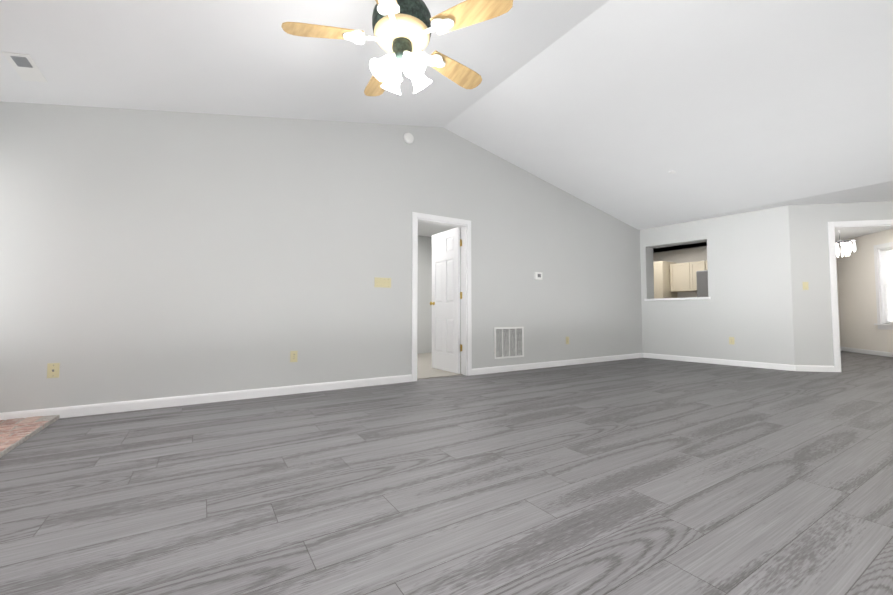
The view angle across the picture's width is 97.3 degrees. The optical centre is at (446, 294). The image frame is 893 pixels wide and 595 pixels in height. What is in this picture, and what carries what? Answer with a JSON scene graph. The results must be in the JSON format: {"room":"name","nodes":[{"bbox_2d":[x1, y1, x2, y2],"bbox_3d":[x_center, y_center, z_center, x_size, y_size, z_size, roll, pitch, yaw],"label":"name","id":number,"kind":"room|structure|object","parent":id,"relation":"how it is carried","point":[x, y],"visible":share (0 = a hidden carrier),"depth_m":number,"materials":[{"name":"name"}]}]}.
{"room":"empty living room","nodes":[
{"label":"empty living room","id":0,"kind":"room"},
{"bbox_2d":[0,101,642,412],"bbox_3d":[-0.066,-0.672,5.156,8.710,3.500,0.120,2,-3,-32],"label":"wall","id":1,"kind":"structure","parent":0,"point":[148,254],"depth_m":3.92,"materials":[{"name":"grey paint"}]},
{"bbox_2d":[47,363,59,377],"bbox_3d":[-3.117,0.606,3.115,0.070,0.115,0.008,2,-3,-32],"label":"outlet","id":2,"kind":"object","parent":1,"relation":"attached to","point":[53,370],"visible":1,"depth_m":3.11,"materials":[{"name":"beige plastic"}]},
{"bbox_2d":[290,351,297,361],"bbox_3d":[-1.582,0.647,4.072,0.070,0.115,0.008,2,-3,-32],"label":"electrical outlet","id":3,"kind":"object","parent":1,"relation":"attached to","point":[293,356],"visible":1,"depth_m":4.07,"materials":[{"name":"beige plastic"}]},
{"bbox_2d":[0,353,642,419],"bbox_3d":[0.033,1.033,5.061,8.560,0.086,0.014,2,-3,-32],"label":"baseboard","id":4,"kind":"structure","parent":1,"relation":"attached to","point":[99,408],"depth_m":3.82,"materials":[{"name":"white paint"}]},
{"bbox_2d":[374,277,390,287],"bbox_3d":[-0.755,-0.135,4.620,0.202,0.114,0.017,2,-3,-32],"label":"switch plate","id":5,"kind":"object","parent":1,"relation":"attached to","point":[383,282],"visible":1,"depth_m":4.61,"materials":[{"name":"beige plastic"}]},
{"bbox_2d":[403,133,413,143],"bbox_3d":[-0.465,-1.936,4.870,0.136,0.136,0.041,2,-3,-32],"label":"smoke detector","id":6,"kind":"object","parent":1,"relation":"attached to","point":[408,138],"visible":1,"depth_m":4.85,"materials":[{"name":"white plastic"}]},
{"bbox_2d":[412,212,471,381],"bbox_3d":[-0.081,0.035,5.114,0.889,2.084,0.154,2,-3,-32],"label":"door frame","id":7,"kind":"structure","parent":1,"relation":"attached to","point":[466,327],"depth_m":5.23,"materials":[{"name":"white paint"}]},
{"bbox_2d":[432,227,459,373],"bbox_3d":[-0.018,0.090,5.664,0.035,2.000,0.725,2,-3,-32],"label":"bedroom door","id":8,"kind":"structure","parent":1,"relation":"in","point":[446,300],"depth_m":5.61,"materials":[{"name":"white paint"}]},
{"bbox_2d":[460,239,461,351],"bbox_3d":[0.198,0.013,5.346,0.012,1.530,0.040,2,-3,-32],"label":"door hinges","id":9,"kind":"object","parent":1,"relation":"attached to","point":[460,295],"depth_m":5.35,"materials":[{"name":"gold metal"}]},
{"bbox_2d":[494,327,523,358],"bbox_3d":[0.898,0.691,5.618,0.550,0.440,0.012,2,-3,-32],"label":"air vent","id":10,"kind":"object","parent":1,"relation":"in","point":[508,342],"visible":1,"depth_m":5.61,"materials":[{"name":"white plastic"}]},
{"bbox_2d":[534,272,541,279],"bbox_3d":[1.397,-0.276,5.967,0.144,0.112,0.026,2,-3,-32],"label":"thermostat","id":11,"kind":"object","parent":1,"relation":"attached to","point":[537,275],"visible":0.98,"depth_m":5.95,"materials":[{"name":"white plastic"}]},
{"bbox_2d":[417,235,431,353],"bbox_3d":[-1.308,-0.162,7.531,2.800,2.700,0.100,2,-3,-32],"label":"wall","id":12,"kind":"structure","parent":0,"point":[424,326],"depth_m":8.01,"materials":[{"name":"grey paint"}]},
{"bbox_2d":[417,353,462,379],"bbox_3d":[-0.613,1.130,6.357,3.000,0.012,2.725,2,-3,-32],"label":"floor","id":13,"kind":"structure","parent":0,"point":[425,370],"depth_m":5.60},
{"bbox_2d":[0,351,892,594],"bbox_3d":[3.349,1.155,5.484,15.200,0.120,8.600,2,-3,-32],"label":"floor","id":14,"kind":"structure","parent":0,"point":[643,476],"depth_m":1.87,"materials":[{"name":"grey wood"}]},
{"bbox_2d":[0,415,59,457],"bbox_3d":[-2.337,0.888,1.379,0.601,0.036,3.747,2,-3,-32],"label":"brick hearth","id":15,"kind":"object","parent":14,"relation":"on","point":[15,433],"visible":1,"depth_m":2.73,"materials":[{"name":"red brick"}]},
{"bbox_2d":[653,261,676,297],"bbox_3d":[5.412,0.250,9.739,0.638,2.080,0.285,2,-3,-32],"label":"tall cabinet","id":16,"kind":"object","parent":14,"relation":"on","point":[661,268],"depth_m":9.57,"materials":[{"name":"beige wood"}]},
{"bbox_2d":[696,270,707,296],"bbox_3d":[6.083,0.358,8.480,0.770,1.750,0.880,2,-3,-32],"label":"fridge","id":17,"kind":"object","parent":14,"relation":"on","point":[702,283],"visible":0.1,"depth_m":8.57,"materials":[{"name":"grey metal"}]},
{"bbox_2d":[0,0,892,252],"bbox_3d":[3.383,-1.940,5.648,15.120,1.321,8.600,2,-3,-32],"label":"ceiling","id":18,"kind":"structure","parent":0,"point":[619,109],"depth_m":3.57,"materials":[{"name":"paint"}]},
{"bbox_2d":[1,51,46,81],"bbox_3d":[-2.886,-1.552,2.697,0.128,0.031,0.360,2,-3,-32],"label":"ceiling vent","id":19,"kind":"object","parent":18,"relation":"in","point":[25,67],"visible":1,"depth_m":2.68,"materials":[{"name":"white plastic"}]},
{"bbox_2d":[281,0,512,95],"bbox_3d":[-0.260,-1.599,2.324,1.265,0.803,1.247,2,-3,-32],"label":"ceiling fan","id":20,"kind":"object","parent":18,"relation":"hanging from","point":[403,30],"visible":1,"depth_m":2.20,"materials":[{"name":"metal"}]},
{"bbox_2d":[835,229,855,256],"bbox_3d":[6.982,-0.948,6.978,0.400,0.580,0.402,2,-3,-32],"label":"chandelier","id":21,"kind":"object","parent":18,"relation":"hanging from","point":[845,249],"visible":0.62,"depth_m":6.86,"materials":[{"name":"silver metal"}]},
{"bbox_2d":[460,232,460,354],"bbox_3d":[0.631,-0.179,7.163,0.100,2.700,2.580,2,-3,-32],"label":"wall","id":22,"kind":"structure","parent":0,"point":[460,291],"depth_m":7.64,"materials":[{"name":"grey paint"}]},
{"bbox_2d":[653,246,706,297],"bbox_3d":[5.943,-0.065,9.622,0.120,2.700,4.230,2,-3,-32],"label":"wall","id":23,"kind":"structure","parent":0,"point":[695,254],"depth_m":9.68,"materials":[{"name":"paint"}]},
{"bbox_2d":[669,262,692,291],"bbox_3d":[5.756,-0.402,9.491,0.348,0.680,0.520,2,-3,-32],"label":"upper cabinet","id":24,"kind":"object","parent":23,"relation":"attached to","point":[671,279],"depth_m":9.42,"materials":[{"name":"beige wood"}]},
{"bbox_2d":[693,261,704,291],"bbox_3d":[5.934,-0.415,9.207,0.348,0.680,0.390,2,-3,-32],"label":"upper cabinet","id":25,"kind":"object","parent":23,"relation":"attached to","point":[698,265],"depth_m":9.12,"materials":[{"name":"beige wood"}]},
{"bbox_2d":[640,206,794,364],"bbox_3d":[4.445,-0.203,6.633,0.300,2.700,2.162,2,-3,-38],"label":"wall","id":26,"kind":"structure","parent":0,"point":[747,306],"depth_m":6.26,"materials":[{"name":"grey paint"}]},
{"bbox_2d":[644,297,710,300],"bbox_3d":[4.147,0.090,6.996,0.365,0.038,1.065,2,-3,-38],"label":"trim","id":27,"kind":"structure","parent":26,"relation":"attached to","point":[689,298],"depth_m":6.83,"materials":[{"name":"white paint"}]},
{"bbox_2d":[643,353,794,370],"bbox_3d":[4.321,1.098,6.476,0.014,0.086,2.162,2,-3,-38],"label":"baseboard","id":28,"kind":"structure","parent":26,"relation":"attached to","point":[788,367],"depth_m":6.31,"materials":[{"name":"white paint"}]},
{"bbox_2d":[729,337,734,343],"bbox_3d":[4.526,0.740,6.236,0.008,0.115,0.070,2,-3,-38],"label":"electrical outlet","id":29,"kind":"object","parent":26,"relation":"attached to","point":[731,340],"visible":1,"depth_m":6.24,"materials":[{"name":"beige plastic"}]},
{"bbox_2d":[836,254,840,346],"bbox_3d":[6.701,-0.162,7.533,4.550,2.700,0.120,2,-3,-32],"label":"wall","id":30,"kind":"structure","parent":0,"point":[838,300],"depth_m":8.66,"materials":[{"name":"paint"}]},
{"bbox_2d":[788,201,892,365],"bbox_3d":[6.041,-0.253,5.562,2.108,2.700,0.120,0,-3,10],"label":"wall","id":31,"kind":"structure","parent":0,"point":[811,306],"depth_m":5.63,"materials":[{"name":"grey paint"}]},
{"bbox_2d":[803,282,808,289],"bbox_3d":[5.164,-0.118,5.652,0.055,0.115,0.050,2,-3,-32],"label":"switch plate","id":32,"kind":"object","parent":31,"relation":"attached to","point":[805,286],"visible":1,"depth_m":5.65,"materials":[{"name":"beige plastic"}]},
{"bbox_2d":[795,365,834,371],"bbox_3d":[5.234,1.057,5.581,0.373,0.086,0.340,2,-3,-32],"label":"baseboard","id":33,"kind":"structure","parent":31,"relation":"attached to","point":[814,368],"depth_m":5.46,"materials":[{"name":"white paint"}]},
{"bbox_2d":[828,219,892,371],"bbox_3d":[5.983,0.030,5.560,1.022,2.136,0.154,0,-3,10],"label":"door frame","id":34,"kind":"structure","parent":31,"relation":"attached to","point":[833,267],"depth_m":5.57,"materials":[{"name":"white paint"}]},
{"bbox_2d":[837,229,892,352],"bbox_3d":[8.466,-0.162,7.527,0.140,2.700,2.350,-1,-3,13],"label":"wall","id":35,"kind":"structure","parent":0,"point":[859,329],"depth_m":8.07,"materials":[{"name":"paint"}]},
{"bbox_2d":[840,347,892,356],"bbox_3d":[7.331,1.114,6.823,4.170,0.086,1.672,2,-3,-32],"label":"baseboard","id":36,"kind":"structure","parent":35,"relation":"attached to","point":[874,352],"depth_m":7.92,"materials":[{"name":"white paint"}]},
{"bbox_2d":[874,242,892,329],"bbox_3d":[8.355,-0.158,7.234,0.175,1.645,1.000,-1,-3,13],"label":"window","id":37,"kind":"structure","parent":35,"relation":"in","point":[879,274],"depth_m":7.61,"materials":[{"name":"white paint"}]},
{"bbox_2d":[880,247,892,322],"bbox_3d":[8.360,-0.173,7.233,0.035,1.424,0.766,-1,-3,13],"label":"window blinds","id":38,"kind":"object","parent":37,"relation":"attached to","point":[886,277],"visible":1,"depth_m":7.49,"materials":[{"name":"white plastic"}]}
]}

